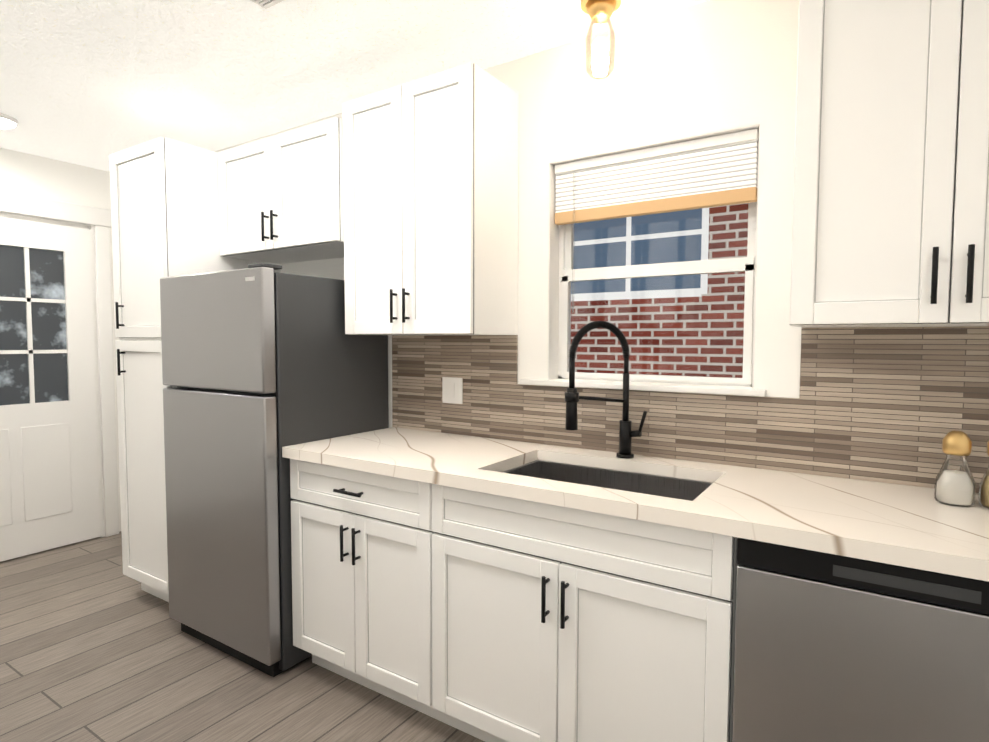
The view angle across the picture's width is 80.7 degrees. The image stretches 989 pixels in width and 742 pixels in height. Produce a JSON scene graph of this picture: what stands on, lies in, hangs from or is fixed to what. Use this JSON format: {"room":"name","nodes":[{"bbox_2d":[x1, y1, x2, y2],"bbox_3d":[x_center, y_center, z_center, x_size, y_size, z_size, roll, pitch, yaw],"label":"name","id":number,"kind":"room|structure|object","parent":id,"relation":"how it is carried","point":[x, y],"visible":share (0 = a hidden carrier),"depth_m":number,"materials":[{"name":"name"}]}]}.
{"room":"kitchen","nodes":[
{"label":"kitchen","id":0,"kind":"room"},
{"bbox_2d":[0,148,120,531],"bbox_3d":[-4.486,0.030,1.204,0.150,2.450,7.000,2,4,33],"label":"wall","id":1,"kind":"structure","parent":0,"point":[22,173],"depth_m":3.67,"materials":[{"name":"paint"}]},
{"bbox_2d":[0,191,118,561],"bbox_3d":[-2.858,0.047,3.446,0.118,2.185,1.150,2,4,33],"label":"exterior door","id":2,"kind":"structure","parent":1,"relation":"in","point":[58,471],"depth_m":3.65,"materials":[{"name":"paint"}]},
{"bbox_2d":[0,531,484,741],"bbox_3d":[-2.485,1.358,-0.039,4.940,0.060,7.300,2,4,33],"label":"floor","id":3,"kind":"structure","parent":0,"point":[97,644],"depth_m":2.26,"materials":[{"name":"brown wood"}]},
{"bbox_2d":[109,137,280,601],"bbox_3d":[-1.556,0.040,3.071,0.490,2.245,0.663,2,4,33],"label":"pantry cabinet","id":4,"kind":"object","parent":3,"relation":"on","point":[164,192],"visible":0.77,"depth_m":2.82,"materials":[{"name":"paint"}]},
{"bbox_2d":[160,263,388,676],"bbox_3d":[-0.989,0.377,2.680,0.732,1.615,0.672,2,4,33],"label":"refrigerator","id":5,"kind":"object","parent":3,"relation":"on","point":[263,364],"visible":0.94,"depth_m":2.35,"materials":[{"name":"silver metal"}]},
{"bbox_2d":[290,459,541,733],"bbox_3d":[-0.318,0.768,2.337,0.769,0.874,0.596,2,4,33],"label":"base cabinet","id":6,"kind":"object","parent":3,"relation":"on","point":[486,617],"depth_m":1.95,"materials":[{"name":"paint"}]},
{"bbox_2d":[282,427,988,581],"bbox_3d":[0.348,0.338,1.862,2.387,0.040,0.625,2,4,33],"label":"countertop","id":7,"kind":"structure","parent":6,"relation":"on","point":[917,527],"depth_m":1.56,"materials":[{"name":"stone"}]},
{"bbox_2d":[565,321,646,458],"bbox_3d":[0.388,0.069,1.994,0.220,0.481,0.253,2,4,33],"label":"faucet","id":8,"kind":"object","parent":7,"relation":"on","point":[626,432],"visible":1,"depth_m":2.01,"materials":[{"name":"black metal"}]},
{"bbox_2d":[504,461,711,500],"bbox_3d":[0.338,0.455,1.869,0.674,0.192,0.394,2,4,33],"label":"sink basin","id":9,"kind":"object","parent":7,"relation":"in","point":[689,490],"visible":0.04,"depth_m":2.03,"materials":[{"name":"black metal"}]},
{"bbox_2d":[934,430,975,506],"bbox_3d":[1.178,0.245,1.487,0.084,0.186,0.082,2,4,33],"label":"salt grinder","id":10,"kind":"object","parent":7,"relation":"on","point":[955,488],"visible":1,"depth_m":1.47,"materials":[{"name":"clear glass"}]},
{"bbox_2d":[978,441,988,508],"bbox_3d":[1.259,0.248,1.446,0.084,0.186,0.082,2,4,33],"label":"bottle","id":11,"kind":"object","parent":7,"relation":"on","point":[983,497],"visible":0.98,"depth_m":1.46,"materials":[{"name":"clear glass"}]},
{"bbox_2d":[732,538,988,741],"bbox_3d":[1.000,0.817,1.464,0.640,0.865,0.604,2,4,33],"label":"dishwasher","id":12,"kind":"object","parent":3,"relation":"on","point":[833,648],"visible":0.88,"depth_m":1.25,"materials":[{"name":"silver metal"}]},
{"bbox_2d":[0,0,708,171],"bbox_3d":[-1.157,-1.099,-1.038,8.100,0.060,7.300,2,4,33],"label":"ceiling","id":13,"kind":"structure","parent":0,"point":[93,83],"depth_m":2.31,"materials":[{"name":"paint"}]},
{"bbox_2d":[0,113,18,128],"bbox_3d":[-2.544,-1.271,2.939,0.220,0.025,0.220,2,4,33],"label":"recessed light","id":14,"kind":"object","parent":13,"relation":"in","point":[8,121],"visible":1,"depth_m":2.95,"materials":[{"name":"paint"}]},
{"bbox_2d":[250,0,283,8],"bbox_3d":[-0.685,-1.211,1.818,0.300,0.017,0.150,2,4,33],"label":"ceiling vent","id":15,"kind":"object","parent":13,"relation":"in","point":[265,4],"visible":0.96,"depth_m":1.91,"materials":[{"name":"metal"}]},
{"bbox_2d":[581,0,620,79],"bbox_3d":[0.346,-1.095,1.903,0.130,0.254,0.130,2,4,33],"label":"light","id":16,"kind":"object","parent":13,"relation":"attached to","point":[600,12],"visible":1,"depth_m":1.90,"materials":[{"name":"gold metal"}]},
{"bbox_2d":[214,0,958,427],"bbox_3d":[0.798,-0.001,2.016,8.100,2.450,0.150,2,4,33],"label":"wall","id":17,"kind":"structure","parent":0,"point":[710,66],"depth_m":2.00,"materials":[{"name":"paint"}]},
{"bbox_2d":[218,117,343,263],"bbox_3d":[-0.919,-0.814,2.771,0.845,0.505,0.393,2,4,33],"label":"upper cabinet","id":18,"kind":"object","parent":17,"relation":"attached to","point":[281,198],"visible":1,"depth_m":2.61,"materials":[{"name":"paint"}]},
{"bbox_2d":[342,62,518,334],"bbox_3d":[-0.279,-0.629,2.379,0.658,0.960,0.363,2,4,33],"label":"upper cabinet","id":19,"kind":"object","parent":17,"relation":"attached to","point":[430,178],"visible":1,"depth_m":2.23,"materials":[{"name":"paint"}]},
{"bbox_2d":[520,379,766,396],"bbox_3d":[0.512,0.056,2.150,0.911,0.021,0.115,2,4,33],"label":"window sill","id":20,"kind":"structure","parent":17,"relation":"attached to","point":[705,390],"depth_m":2.04,"materials":[{"name":"paint"}]},
{"bbox_2d":[548,124,759,388],"bbox_3d":[0.564,-0.380,2.137,0.758,0.848,0.123,2,4,33],"label":"window","id":21,"kind":"structure","parent":17,"relation":"in","point":[561,241],"depth_m":2.18,"materials":[{"name":"plastic"}]},
{"bbox_2d":[554,128,758,312],"bbox_3d":[0.549,-0.507,2.107,0.734,0.579,0.046,2,4,33],"label":"window blinds","id":22,"kind":"object","parent":21,"relation":"attached to","point":[714,171],"visible":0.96,"depth_m":2.06,"materials":[{"name":"white plastic"}]},
{"bbox_2d":[392,326,988,492],"bbox_3d":[0.515,0.076,2.106,2.383,0.454,0.012,2,4,33],"label":"tile backsplash","id":23,"kind":"structure","parent":17,"relation":"attached to","point":[894,405],"depth_m":1.83,"materials":[{"name":"tile"}]},
{"bbox_2d":[442,377,462,403],"bbox_3d":[-0.185,0.085,2.555,0.110,0.115,0.008,2,4,33],"label":"outlet","id":24,"kind":"object","parent":23,"relation":"attached to","point":[452,389],"visible":1,"depth_m":2.55,"materials":[{"name":"white plastic"}]},
{"bbox_2d":[790,0,988,327],"bbox_3d":[1.139,-0.631,1.450,0.670,1.030,0.363,2,4,33],"label":"upper cabinet","id":25,"kind":"object","parent":17,"relation":"attached to","point":[890,227],"visible":1,"depth_m":1.41,"materials":[{"name":"paint"}]},
{"bbox_3d":[1.591,1.329,3.487,14.000,0.240,3.040,2,4,33],"label":"ground","id":26,"kind":"structure","parent":0,"visible":0},
{"bbox_2d":[570,203,748,377],"bbox_3d":[2.358,-0.110,4.579,14.000,4.400,0.650,2,4,33],"label":"brick wall","id":27,"kind":"structure","parent":26,"relation":"on","point":[652,347],"depth_m":5.23,"materials":[{"name":"red brick"}]}
]}

